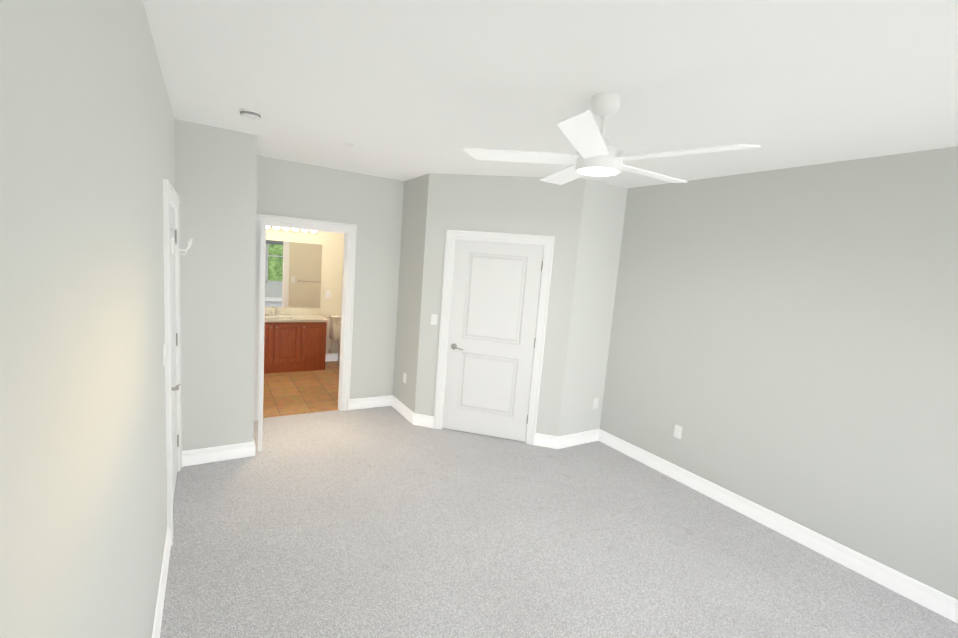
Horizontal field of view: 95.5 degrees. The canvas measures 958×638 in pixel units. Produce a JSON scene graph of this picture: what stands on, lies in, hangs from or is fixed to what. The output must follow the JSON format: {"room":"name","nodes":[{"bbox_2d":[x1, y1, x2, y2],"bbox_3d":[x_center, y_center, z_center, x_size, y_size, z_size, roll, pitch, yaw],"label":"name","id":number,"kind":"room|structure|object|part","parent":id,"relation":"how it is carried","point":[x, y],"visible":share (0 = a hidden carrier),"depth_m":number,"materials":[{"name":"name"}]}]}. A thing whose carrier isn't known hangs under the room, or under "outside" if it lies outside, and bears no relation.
{"room":"empty bedroom","nodes":[
{"label":"empty bedroom","id":0,"kind":"room"},
{"bbox_2d":[0,0,174,637],"bbox_3d":[-0.924,0.290,0.975,0.120,2.740,5.790,0,9,-32],"label":"wall","id":1,"kind":"structure","parent":0,"point":[87,142],"depth_m":0.85,"materials":[{"name":"grey paint"}]},
{"bbox_2d":[163,343,167,365],"bbox_3d":[-1.755,0.198,2.443,0.019,0.115,0.070,0,9,-32],"label":"light switch","id":2,"kind":"object","parent":1,"relation":"attached to","point":[164,350],"visible":0.96,"depth_m":2.42,"materials":[{"name":"white plastic"}]},
{"bbox_2d":[163,179,181,545],"bbox_3d":[-2.143,0.227,2.959,0.146,2.172,1.124,0,9,-32],"label":"trim","id":3,"kind":"structure","parent":1,"relation":"attached to","point":[171,197],"depth_m":2.60,"materials":[{"name":"white paint"}]},
{"bbox_2d":[169,205,179,499],"bbox_3d":[-2.125,0.269,2.983,0.157,2.060,0.932,0,9,-32],"label":"entry door","id":4,"kind":"structure","parent":1,"relation":"in","point":[174,344],"depth_m":3.16,"materials":[{"name":"white paint"}]},
{"bbox_3d":[-1.947,0.423,2.697,0.157,0.066,0.155,0,9,-32],"label":"handle","id":5,"kind":"part","parent":4,"relation":"part of","materials":[{"name":"grey metal"}]},
{"bbox_2d":[170,237,192,254],"bbox_3d":[-1.996,-0.488,2.925,0.124,0.116,0.112,0,9,-32],"label":"hook","id":6,"kind":"object","parent":4,"relation":"attached to","point":[172,247],"visible":1,"depth_m":2.90,"materials":[{"name":"white plastic"}]},
{"bbox_2d":[175,119,256,450],"bbox_3d":[-2.449,-0.211,3.946,0.670,2.740,0.980,0,9,-32],"label":"wall","id":7,"kind":"structure","parent":0,"point":[216,179],"depth_m":3.55,"materials":[{"name":"grey paint"}]},
{"bbox_2d":[152,395,957,637],"bbox_3d":[0.424,1.504,2.631,3.915,0.127,6.500,0,9,-32],"label":"baseboard","id":8,"kind":"structure","parent":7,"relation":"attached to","point":[934,600],"depth_m":3.51,"materials":[{"name":"white paint"}]},
{"bbox_2d":[263,361,339,417],"bbox_3d":[-1.996,0.910,6.520,4.415,0.058,2.665,0,9,-32],"label":"floor","id":9,"kind":"structure","parent":0,"point":[294,393],"depth_m":5.72,"materials":[{"name":"tile"}]},
{"bbox_2d":[264,308,328,372],"bbox_3d":[-3.312,0.306,6.524,1.905,0.928,0.594,0,9,-32],"label":"bathroom vanity","id":10,"kind":"object","parent":9,"relation":"on","point":[294,339],"visible":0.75,"depth_m":6.60,"materials":[{"name":"brown wood"}]},
{"bbox_2d":[267,308,282,324],"bbox_3d":[-3.121,-0.047,6.694,0.212,0.244,0.232,0,9,-32],"label":"faucet","id":11,"kind":"object","parent":10,"relation":"on","point":[276,316],"depth_m":6.74,"materials":[{"name":"silver metal"}]},
{"bbox_2d":[328,315,340,362],"bbox_3d":[-2.149,0.382,7.177,0.490,0.792,0.731,0,9,-32],"label":"toilet","id":12,"kind":"object","parent":9,"relation":"on","point":[335,328],"visible":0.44,"depth_m":7.21,"materials":[{"name":"white ceramic"}]},
{"bbox_2d":[265,230,343,353],"bbox_3d":[-1.839,-0.287,4.907,3.090,2.740,0.020,0,9,-32],"label":"wall","id":13,"kind":"structure","parent":0,"point":[332,243],"depth_m":4.93,"materials":[{"name":"beige paint"}]},
{"bbox_2d":[266,226,317,234],"bbox_3d":[-3.143,-1.405,6.593,1.360,0.116,0.153,0,9,-32],"label":"vanity light bar","id":14,"kind":"object","parent":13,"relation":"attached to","point":[291,230],"visible":0.29,"depth_m":6.75,"materials":[{"name":"white glass"}]},
{"bbox_2d":[265,240,321,307],"bbox_3d":[-3.386,-0.696,6.655,1.870,1.035,0.006,0,9,-32],"label":"mirror","id":15,"kind":"object","parent":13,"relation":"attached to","point":[292,274],"visible":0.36,"depth_m":6.92,"materials":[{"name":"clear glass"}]},
{"bbox_2d":[325,354,337,361],"bbox_3d":[-2.330,0.657,7.546,0.862,0.127,0.015,0,9,-32],"label":"baseboard","id":16,"kind":"structure","parent":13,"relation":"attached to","point":[331,357],"depth_m":7.42,"materials":[{"name":"white paint"}]},
{"bbox_2d":[256,155,403,398],"bbox_3d":[-1.449,-0.279,5.080,2.245,2.740,0.100,0,9,-32],"label":"wall","id":17,"kind":"structure","parent":0,"point":[370,207],"depth_m":5.04,"materials":[{"name":"grey paint"}]},
{"bbox_2d":[258,220,265,451],"bbox_3d":[-2.088,0.117,4.193,0.048,2.060,0.863,1,8,-27],"label":"bathroom door","id":18,"kind":"structure","parent":17,"relation":"in","point":[262,325],"depth_m":3.81,"materials":[{"name":"white paint"}]},
{"bbox_2d":[254,213,356,420],"bbox_3d":[-1.950,0.002,4.830,1.054,2.172,0.172,0,9,-32],"label":"trim","id":19,"kind":"structure","parent":17,"relation":"attached to","point":[348,231],"depth_m":4.90,"materials":[{"name":"white paint"}]},
{"bbox_2d":[393,174,428,412],"bbox_3d":[-0.765,-0.221,5.046,0.100,2.740,0.691,0,9,-32],"label":"wall","id":20,"kind":"structure","parent":0,"point":[414,213],"depth_m":4.98,"materials":[{"name":"grey paint"}]},
{"bbox_2d":[415,173,585,436],"bbox_3d":[0.159,-0.091,4.601,1.598,2.740,0.100,6,7,13],"label":"wall","id":21,"kind":"structure","parent":0,"point":[509,204],"depth_m":4.46,"materials":[{"name":"grey paint"}]},
{"bbox_2d":[431,314,437,324],"bbox_3d":[-0.485,0.006,4.712,0.051,0.115,0.051,0,9,-32],"label":"light switch","id":22,"kind":"object","parent":21,"relation":"attached to","point":[433,319],"visible":1,"depth_m":4.71,"materials":[{"name":"white plastic"}]},
{"bbox_2d":[442,240,543,441],"bbox_3d":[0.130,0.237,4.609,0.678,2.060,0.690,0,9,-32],"label":"closet door","id":23,"kind":"structure","parent":21,"relation":"in","point":[494,313],"depth_m":4.59,"materials":[{"name":"white paint"}]},
{"bbox_3d":[-0.211,0.302,4.701,0.196,0.066,0.196,0,9,-32],"label":"handle","id":24,"kind":"part","parent":23,"relation":"part of","materials":[{"name":"grey metal"}]},
{"bbox_2d":[433,230,554,444],"bbox_3d":[0.134,0.191,4.625,1.124,2.172,0.126,6,7,13],"label":"trim","id":25,"kind":"structure","parent":21,"relation":"attached to","point":[546,242],"depth_m":4.53,"materials":[{"name":"white paint"}]},
{"bbox_2d":[143,0,957,187],"bbox_3d":[0.008,-1.371,3.292,4.415,0.100,9.500,0,9,-32],"label":"ceiling","id":26,"kind":"structure","parent":0,"point":[403,90],"depth_m":2.05,"materials":[{"name":"white paint"}]},
{"bbox_2d":[239,108,261,120],"bbox_3d":[-1.540,-1.374,2.936,0.134,0.042,0.134,0,9,-32],"label":"smoke detector","id":27,"kind":"object","parent":26,"relation":"attached to","point":[250,114],"visible":1,"depth_m":2.90,"materials":[{"name":"white plastic"}]},
{"bbox_2d":[463,93,760,184],"bbox_3d":[0.678,-0.950,2.297,1.315,0.374,1.357,0,9,-32],"label":"fan","id":28,"kind":"object","parent":26,"relation":"hanging from","point":[598,155],"visible":1,"depth_m":2.19,"materials":[{"name":"white plastic"}]},
{"bbox_2d":[577,166,618,175],"bbox_3d":[0.623,-0.769,2.281,0.208,0.013,0.208,0,9,-32],"label":"diffuser","id":29,"kind":"object","parent":28,"relation":"attached to","point":[583,170],"depth_m":2.24,"materials":[{"name":"white glass"}]},
{"bbox_2d":[160,406,957,637],"bbox_3d":[0.486,1.616,2.531,4.415,0.060,6.835,0,9,-32],"label":"floor carpet","id":30,"kind":"object","parent":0,"point":[384,522],"visible":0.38,"depth_m":2.84,"materials":[{"name":"grey carpet"}]},
{"bbox_2d":[558,179,627,436],"bbox_3d":[1.156,-0.010,4.580,0.611,2.740,0.100,0,9,-32],"label":"wall","id":31,"kind":"structure","parent":0,"point":[601,232],"depth_m":4.52,"materials":[{"name":"grey paint"}]},
{"bbox_2d":[593,398,598,408],"bbox_3d":[1.276,0.920,4.757,0.070,0.115,0.006,0,9,-32],"label":"electrical outlet plate","id":32,"kind":"object","parent":31,"relation":"attached to","point":[595,404],"visible":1,"depth_m":4.75,"materials":[{"name":"white plastic"}]},
{"bbox_2d":[600,146,957,599],"bbox_3d":[1.606,0.030,4.546,0.120,2.740,9.220,0,9,-32],"label":"wall","id":33,"kind":"structure","parent":0,"point":[784,342],"depth_m":3.15,"materials":[{"name":"grey paint"}]},
{"bbox_2d":[674,425,681,438],"bbox_3d":[1.846,1.049,4.042,0.008,0.115,0.070,0,9,-32],"label":"electrical outlet","id":34,"kind":"object","parent":33,"relation":"attached to","point":[677,431],"visible":1,"depth_m":4.04,"materials":[{"name":"white plastic"}]}
]}

